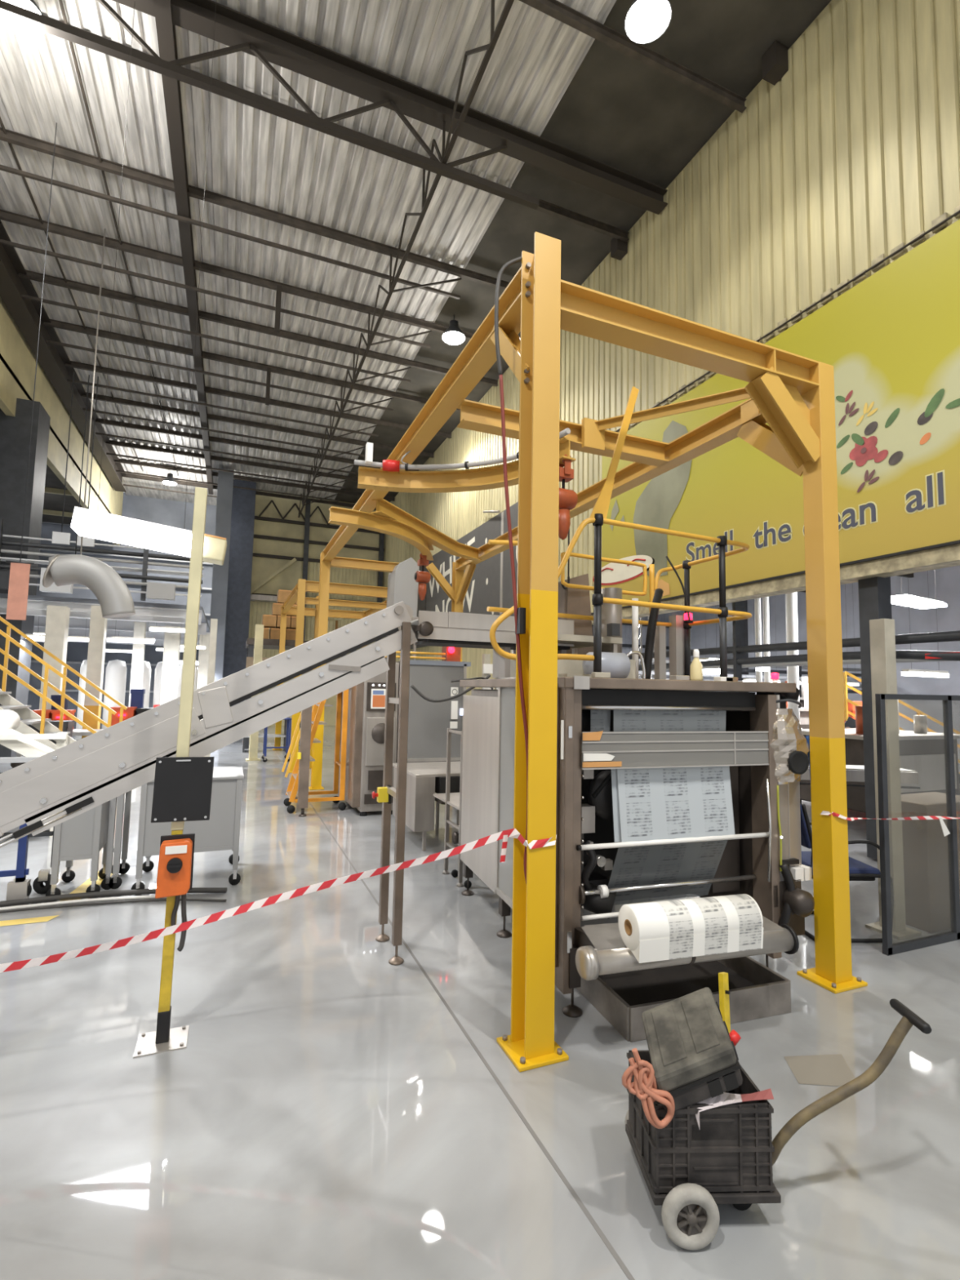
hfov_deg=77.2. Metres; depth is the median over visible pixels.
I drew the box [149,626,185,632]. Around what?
lamp
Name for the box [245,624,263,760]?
steel column
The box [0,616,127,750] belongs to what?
stair railing
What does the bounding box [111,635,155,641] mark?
lamp
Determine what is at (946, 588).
windows
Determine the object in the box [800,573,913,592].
ceiling
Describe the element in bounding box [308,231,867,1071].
gantry
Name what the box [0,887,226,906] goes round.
cable
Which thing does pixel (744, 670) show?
pipes
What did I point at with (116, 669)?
silo
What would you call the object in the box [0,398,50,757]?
steel column
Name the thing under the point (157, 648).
lamp
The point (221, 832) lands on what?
trolley
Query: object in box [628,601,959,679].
pipe
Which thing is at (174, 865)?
switch
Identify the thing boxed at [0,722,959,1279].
floor
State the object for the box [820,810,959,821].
barrier tape
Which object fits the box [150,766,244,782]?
tray
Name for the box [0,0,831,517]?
ceiling
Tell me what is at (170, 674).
steel column
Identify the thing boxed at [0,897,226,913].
cable
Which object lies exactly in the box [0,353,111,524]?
wall
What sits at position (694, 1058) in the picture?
bag
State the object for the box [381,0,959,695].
wall
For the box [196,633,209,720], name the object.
steel column
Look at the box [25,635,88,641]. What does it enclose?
diffuser
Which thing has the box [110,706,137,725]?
storage bin
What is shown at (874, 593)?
steel column
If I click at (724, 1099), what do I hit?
paper sheet
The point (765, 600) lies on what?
pipe
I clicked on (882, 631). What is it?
steel post
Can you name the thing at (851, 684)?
diffuser
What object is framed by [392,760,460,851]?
work table
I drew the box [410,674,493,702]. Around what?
hanging cable
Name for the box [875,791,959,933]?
carton
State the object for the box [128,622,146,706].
steel column
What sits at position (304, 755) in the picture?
post
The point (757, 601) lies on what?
pipe
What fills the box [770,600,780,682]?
lamp
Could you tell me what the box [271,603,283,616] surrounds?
carton
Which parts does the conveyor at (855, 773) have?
drip rail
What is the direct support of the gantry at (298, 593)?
on the floor
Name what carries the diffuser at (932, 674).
attached to the lamp at (905, 672)
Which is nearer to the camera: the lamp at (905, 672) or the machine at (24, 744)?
the machine at (24, 744)
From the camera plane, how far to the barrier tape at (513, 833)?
2.71 m
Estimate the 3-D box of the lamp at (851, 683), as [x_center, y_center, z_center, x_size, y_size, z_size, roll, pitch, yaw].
[9.711,-0.365,15.766,0.400,3.130,0.100,3,-5,-22]
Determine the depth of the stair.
9.93 m
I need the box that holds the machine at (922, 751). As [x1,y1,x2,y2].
[800,699,959,813]
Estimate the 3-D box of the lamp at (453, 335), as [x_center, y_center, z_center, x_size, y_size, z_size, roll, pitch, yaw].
[-0.536,-6.417,12.319,0.474,0.520,0.474,3,-5,-22]
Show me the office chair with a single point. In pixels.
(858, 870)
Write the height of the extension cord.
0.216 m
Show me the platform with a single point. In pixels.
(250, 643)
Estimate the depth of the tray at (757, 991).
3.11 m
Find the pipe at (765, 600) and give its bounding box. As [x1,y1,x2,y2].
[762,596,770,682]
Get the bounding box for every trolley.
[0,768,60,900]
[45,800,110,896]
[101,790,131,889]
[131,766,244,889]
[261,717,292,762]
[625,998,931,1250]
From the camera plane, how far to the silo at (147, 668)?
17.34 m
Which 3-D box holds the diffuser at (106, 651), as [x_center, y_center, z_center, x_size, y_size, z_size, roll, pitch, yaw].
[-11.854,0.358,19.388,1.200,0.060,0.160,3,-5,-22]
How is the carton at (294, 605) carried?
on the carton at (293, 619)
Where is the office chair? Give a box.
[800,804,893,942]
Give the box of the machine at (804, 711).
[786,683,808,728]
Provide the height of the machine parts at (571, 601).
0.884 m
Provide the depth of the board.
15.33 m
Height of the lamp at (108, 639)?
0.730 m
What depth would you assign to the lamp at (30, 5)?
6.54 m
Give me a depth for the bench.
10.53 m
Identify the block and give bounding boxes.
[591,671,610,678]
[669,675,689,679]
[713,676,732,681]
[726,676,737,681]
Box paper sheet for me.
[695,1088,773,1128]
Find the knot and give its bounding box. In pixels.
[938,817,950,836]
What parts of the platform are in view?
leg, leg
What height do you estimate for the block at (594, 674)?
0.030 m
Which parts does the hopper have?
leg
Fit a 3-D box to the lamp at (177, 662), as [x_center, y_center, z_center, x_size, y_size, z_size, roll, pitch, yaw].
[-7.198,0.029,14.835,0.500,1.150,0.160,3,-5,-22]
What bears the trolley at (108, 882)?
on the floor
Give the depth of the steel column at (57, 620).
11.13 m
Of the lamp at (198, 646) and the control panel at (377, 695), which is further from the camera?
the lamp at (198, 646)
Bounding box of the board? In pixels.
[410,502,518,648]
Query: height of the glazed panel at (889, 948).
1.620 m
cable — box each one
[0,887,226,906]
[0,895,166,910]
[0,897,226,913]
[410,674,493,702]
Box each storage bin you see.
[32,709,55,719]
[50,709,75,729]
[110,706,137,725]
[135,707,152,715]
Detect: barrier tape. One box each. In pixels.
[0,828,556,972]
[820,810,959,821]
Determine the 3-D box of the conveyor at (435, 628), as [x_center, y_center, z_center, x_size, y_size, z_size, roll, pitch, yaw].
[0.070,0.049,4.043,1.130,0.405,0.370,3,-5,-22]
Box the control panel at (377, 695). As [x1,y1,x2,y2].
[370,688,386,708]
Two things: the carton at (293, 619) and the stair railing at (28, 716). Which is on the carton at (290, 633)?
the carton at (293, 619)
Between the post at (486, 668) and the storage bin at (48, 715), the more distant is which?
the storage bin at (48, 715)
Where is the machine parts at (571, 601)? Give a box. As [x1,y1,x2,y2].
[510,555,690,679]
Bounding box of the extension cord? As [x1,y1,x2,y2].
[622,1048,675,1128]
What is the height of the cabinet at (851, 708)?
1.510 m
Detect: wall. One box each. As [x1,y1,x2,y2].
[0,296,123,545]
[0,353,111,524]
[27,492,216,722]
[248,490,384,726]
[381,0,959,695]
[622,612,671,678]
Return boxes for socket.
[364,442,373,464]
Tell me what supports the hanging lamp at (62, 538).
hanging from the ceiling at (476, 128)
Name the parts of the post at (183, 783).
plate, label plate, plate, black plate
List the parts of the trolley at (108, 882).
leg, leg, leg, leg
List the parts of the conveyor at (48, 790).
drip rail, frame, frame, support leg, support leg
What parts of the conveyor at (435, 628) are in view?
frame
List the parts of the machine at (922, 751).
plate, panel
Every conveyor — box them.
[0,600,417,964]
[410,610,573,678]
[800,764,919,788]
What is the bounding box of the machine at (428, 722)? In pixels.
[338,646,471,816]
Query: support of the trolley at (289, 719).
on the floor
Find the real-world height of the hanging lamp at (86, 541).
3.400 m
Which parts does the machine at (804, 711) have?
plate, panel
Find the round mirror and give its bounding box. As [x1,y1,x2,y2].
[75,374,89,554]
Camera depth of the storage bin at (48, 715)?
10.43 m
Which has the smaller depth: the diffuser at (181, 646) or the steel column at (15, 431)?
the steel column at (15, 431)
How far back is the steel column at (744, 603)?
16.99 m
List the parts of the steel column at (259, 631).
plate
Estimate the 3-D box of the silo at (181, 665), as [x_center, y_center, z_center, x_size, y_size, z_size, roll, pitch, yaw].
[-8.726,1.774,17.870,0.520,2.250,0.520,3,-5,-22]
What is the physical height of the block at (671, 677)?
0.030 m
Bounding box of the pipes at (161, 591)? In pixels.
[0,518,204,600]
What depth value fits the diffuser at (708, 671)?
12.30 m
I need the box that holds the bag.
[641,986,742,1112]
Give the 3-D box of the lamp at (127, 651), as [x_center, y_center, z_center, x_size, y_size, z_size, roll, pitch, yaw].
[-11.848,0.064,19.412,1.200,0.650,0.160,3,-5,-22]
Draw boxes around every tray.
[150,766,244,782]
[576,956,791,1042]
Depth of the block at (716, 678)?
3.68 m
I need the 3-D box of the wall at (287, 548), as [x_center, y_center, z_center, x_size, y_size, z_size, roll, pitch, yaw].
[-6.586,-1.280,24.631,5.440,9.520,0.800,3,-5,-22]
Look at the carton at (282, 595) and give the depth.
15.77 m
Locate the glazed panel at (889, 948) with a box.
[875,693,959,955]
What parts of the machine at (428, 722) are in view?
door, kick panel, door, control panel, roof rail, roof rail, door frame, door frame, door frame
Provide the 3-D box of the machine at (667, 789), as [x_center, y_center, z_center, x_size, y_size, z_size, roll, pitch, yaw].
[0.949,1.077,3.986,1.800,1.740,2.479,3,-5,-18]
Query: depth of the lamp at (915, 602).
10.69 m
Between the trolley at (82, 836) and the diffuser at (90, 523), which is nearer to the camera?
the trolley at (82, 836)
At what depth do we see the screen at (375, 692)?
7.61 m
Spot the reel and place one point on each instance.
(659, 931)
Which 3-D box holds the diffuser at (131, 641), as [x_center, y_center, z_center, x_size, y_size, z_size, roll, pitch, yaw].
[-7.833,0.032,13.485,0.900,0.060,0.160,3,-5,-22]
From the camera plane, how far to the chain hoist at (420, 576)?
7.71 m
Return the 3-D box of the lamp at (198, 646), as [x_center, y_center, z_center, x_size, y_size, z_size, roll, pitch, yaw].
[-7.531,-0.125,15.793,0.600,0.700,0.160,3,-5,-22]
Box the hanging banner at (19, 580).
[5,122,57,620]
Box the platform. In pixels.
[244,637,356,749]
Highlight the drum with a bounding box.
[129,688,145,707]
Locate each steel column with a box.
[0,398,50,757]
[39,604,70,709]
[81,604,107,738]
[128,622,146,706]
[160,626,181,705]
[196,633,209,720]
[204,618,217,756]
[209,468,233,681]
[222,479,256,706]
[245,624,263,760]
[725,600,748,692]
[857,576,892,859]
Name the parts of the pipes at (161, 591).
rack post, rack post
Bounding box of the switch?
[166,857,182,873]
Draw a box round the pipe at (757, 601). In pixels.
[754,597,762,694]
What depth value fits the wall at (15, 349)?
14.85 m
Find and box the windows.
[671,565,959,759]
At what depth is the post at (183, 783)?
2.74 m
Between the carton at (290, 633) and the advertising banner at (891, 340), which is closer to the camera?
the advertising banner at (891, 340)
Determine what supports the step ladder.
on the floor
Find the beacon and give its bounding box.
[683,613,693,623]
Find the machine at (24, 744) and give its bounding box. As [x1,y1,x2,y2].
[0,709,67,836]
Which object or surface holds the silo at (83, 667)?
on the floor
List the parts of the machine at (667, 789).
door, door frame, door, post, panel, lift arm, brake motor, valve knob, plate, panel, guard rail, guard rail, guard rail, guard rail, panel, panel, guard rail, post, gear motor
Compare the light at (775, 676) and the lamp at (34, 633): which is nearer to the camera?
the light at (775, 676)
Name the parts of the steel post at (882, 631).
plate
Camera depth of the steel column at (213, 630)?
12.40 m
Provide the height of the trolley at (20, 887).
0.980 m
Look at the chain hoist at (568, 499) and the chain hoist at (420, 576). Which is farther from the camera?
the chain hoist at (420, 576)
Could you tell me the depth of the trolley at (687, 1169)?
1.81 m
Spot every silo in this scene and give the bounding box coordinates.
[75,659,87,739]
[102,659,126,728]
[128,661,151,707]
[152,662,162,707]
[177,664,197,697]
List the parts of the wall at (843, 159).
panel, ledge trim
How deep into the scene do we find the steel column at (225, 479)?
21.05 m
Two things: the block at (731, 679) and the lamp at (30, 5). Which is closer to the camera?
the block at (731, 679)
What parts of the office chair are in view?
backrest, seat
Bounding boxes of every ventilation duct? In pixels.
[0,559,209,645]
[42,228,135,617]
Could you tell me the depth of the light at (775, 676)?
3.75 m
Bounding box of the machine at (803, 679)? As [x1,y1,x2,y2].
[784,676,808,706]
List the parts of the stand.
leg, rail, rail, rail, leg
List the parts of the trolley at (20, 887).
rail, leg, rail, leg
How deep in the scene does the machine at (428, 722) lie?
7.87 m
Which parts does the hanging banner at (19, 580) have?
rod, cord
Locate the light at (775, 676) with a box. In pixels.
[770,672,778,682]
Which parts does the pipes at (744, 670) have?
rack post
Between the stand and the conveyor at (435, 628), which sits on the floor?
the stand
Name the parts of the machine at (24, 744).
frame rail, frame rail, frame leg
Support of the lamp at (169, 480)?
hanging from the ceiling at (476, 128)
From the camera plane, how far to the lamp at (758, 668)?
9.44 m
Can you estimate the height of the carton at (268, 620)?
0.300 m
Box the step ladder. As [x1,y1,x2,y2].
[281,688,348,813]
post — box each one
[133,486,213,1057]
[297,706,311,817]
[481,653,493,689]
[865,618,921,940]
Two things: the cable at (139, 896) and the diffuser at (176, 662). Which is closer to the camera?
the cable at (139, 896)
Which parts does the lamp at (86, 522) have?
lid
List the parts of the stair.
hand rail, hand rail, hand rail, hand rail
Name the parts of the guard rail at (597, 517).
rail, rail, post, gate frame, rail, rail, rail, post, post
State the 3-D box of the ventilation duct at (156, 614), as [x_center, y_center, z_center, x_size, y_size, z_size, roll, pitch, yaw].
[-14.210,-0.718,16.967,12.100,1.060,13.800,3,-5,-22]
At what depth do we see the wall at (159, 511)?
24.70 m
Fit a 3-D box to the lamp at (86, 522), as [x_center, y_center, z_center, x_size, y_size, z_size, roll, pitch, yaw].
[-3.060,-4.037,6.001,1.281,6.512,0.340,3,-5,-22]
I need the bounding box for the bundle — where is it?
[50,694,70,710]
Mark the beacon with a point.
(686, 617)
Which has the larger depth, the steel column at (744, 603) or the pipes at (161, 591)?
the steel column at (744, 603)
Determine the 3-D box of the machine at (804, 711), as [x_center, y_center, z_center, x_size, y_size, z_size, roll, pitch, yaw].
[5.901,1.788,12.122,2.200,1.840,1.400,3,-5,-22]
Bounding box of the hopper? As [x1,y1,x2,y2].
[384,557,419,662]
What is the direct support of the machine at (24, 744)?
on the floor
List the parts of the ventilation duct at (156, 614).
handrail, handrail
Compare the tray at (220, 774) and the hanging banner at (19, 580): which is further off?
the hanging banner at (19, 580)
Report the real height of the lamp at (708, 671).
2.990 m
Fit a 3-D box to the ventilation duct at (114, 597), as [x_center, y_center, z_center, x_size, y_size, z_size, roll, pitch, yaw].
[-6.296,-3.692,10.057,1.302,6.660,0.558,3,-5,-22]
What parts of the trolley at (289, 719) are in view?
leg, leg, rail, leg, leg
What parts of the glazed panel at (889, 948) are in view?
rail, rail, glass pane, glass pane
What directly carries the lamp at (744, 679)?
hanging from the ceiling at (911, 575)
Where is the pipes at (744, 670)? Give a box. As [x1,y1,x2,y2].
[638,658,862,697]
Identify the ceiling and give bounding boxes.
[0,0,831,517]
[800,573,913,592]
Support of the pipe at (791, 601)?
on the floor
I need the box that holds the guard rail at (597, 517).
[486,386,751,676]
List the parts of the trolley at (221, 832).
leg, rail, panel, leg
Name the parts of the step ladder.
hand rail, hand rail, leg, leg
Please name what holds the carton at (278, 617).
on the carton at (274, 633)
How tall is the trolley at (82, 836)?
0.800 m
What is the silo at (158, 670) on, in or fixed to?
on the floor
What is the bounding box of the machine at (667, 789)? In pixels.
[459,672,814,1042]
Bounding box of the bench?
[16,728,103,756]
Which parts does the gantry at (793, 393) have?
plate, plate, clamp plate, gusset plate, plate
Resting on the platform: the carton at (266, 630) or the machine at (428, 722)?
the carton at (266, 630)
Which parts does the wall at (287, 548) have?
wall post, wall post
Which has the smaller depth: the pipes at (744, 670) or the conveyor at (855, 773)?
the conveyor at (855, 773)
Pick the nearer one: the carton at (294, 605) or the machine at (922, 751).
the machine at (922, 751)
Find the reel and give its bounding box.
[617,893,763,963]
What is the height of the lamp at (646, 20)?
0.520 m
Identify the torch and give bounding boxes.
[728,1029,741,1046]
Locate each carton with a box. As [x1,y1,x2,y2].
[254,627,269,639]
[262,614,276,628]
[269,627,279,639]
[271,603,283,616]
[275,615,290,628]
[276,589,291,603]
[285,628,295,639]
[286,604,297,617]
[288,616,304,629]
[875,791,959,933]
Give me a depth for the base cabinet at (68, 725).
9.56 m
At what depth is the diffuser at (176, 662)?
14.67 m
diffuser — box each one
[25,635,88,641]
[71,509,191,557]
[105,649,132,653]
[106,639,154,644]
[175,661,198,664]
[180,645,205,648]
[699,659,719,674]
[755,666,769,671]
[847,683,858,685]
[891,595,946,608]
[901,671,949,677]
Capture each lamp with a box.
[0,0,45,37]
[25,618,88,641]
[33,627,44,635]
[51,372,74,545]
[71,0,226,565]
[76,376,98,546]
[105,648,132,653]
[106,622,154,644]
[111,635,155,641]
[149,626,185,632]
[155,640,183,651]
[162,470,177,485]
[175,623,198,664]
[180,638,205,648]
[441,314,465,345]
[625,0,671,44]
[698,626,719,674]
[742,604,755,681]
[755,614,769,671]
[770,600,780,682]
[844,588,858,685]
[891,574,946,608]
[901,576,949,677]
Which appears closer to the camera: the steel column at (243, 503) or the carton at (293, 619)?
the carton at (293, 619)
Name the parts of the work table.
panel, leg, leg, leg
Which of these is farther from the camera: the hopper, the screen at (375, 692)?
the hopper
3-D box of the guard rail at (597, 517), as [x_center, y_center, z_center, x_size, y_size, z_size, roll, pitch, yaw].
[0.832,-0.636,4.034,2.019,1.797,0.920,3,-5,-22]
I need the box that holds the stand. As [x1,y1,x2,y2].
[433,728,471,888]
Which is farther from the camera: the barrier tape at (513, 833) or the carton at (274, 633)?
the carton at (274, 633)
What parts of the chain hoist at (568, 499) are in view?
chain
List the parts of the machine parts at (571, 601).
leg, leg, cable chain, frame post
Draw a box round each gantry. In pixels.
[272,578,387,773]
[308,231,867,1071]
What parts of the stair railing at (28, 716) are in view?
hand rail, hand rail, hand rail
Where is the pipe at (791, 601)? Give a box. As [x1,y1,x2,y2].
[785,591,802,728]
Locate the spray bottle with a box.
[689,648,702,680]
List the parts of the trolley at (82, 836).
leg, leg, rail, panel, leg, panel, leg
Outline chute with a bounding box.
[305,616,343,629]
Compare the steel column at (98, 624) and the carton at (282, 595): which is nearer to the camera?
the steel column at (98, 624)
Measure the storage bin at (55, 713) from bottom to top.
0.370 m
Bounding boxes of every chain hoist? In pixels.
[413,553,431,610]
[558,453,577,589]
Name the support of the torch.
in the trolley at (687, 1169)
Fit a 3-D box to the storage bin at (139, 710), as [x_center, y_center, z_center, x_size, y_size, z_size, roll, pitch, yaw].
[-6.174,1.476,11.192,0.380,0.410,0.420,3,-5,-22]
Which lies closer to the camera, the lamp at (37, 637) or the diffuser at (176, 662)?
the lamp at (37, 637)
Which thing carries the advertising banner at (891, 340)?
attached to the wall at (843, 159)
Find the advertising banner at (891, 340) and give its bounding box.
[592,218,959,606]

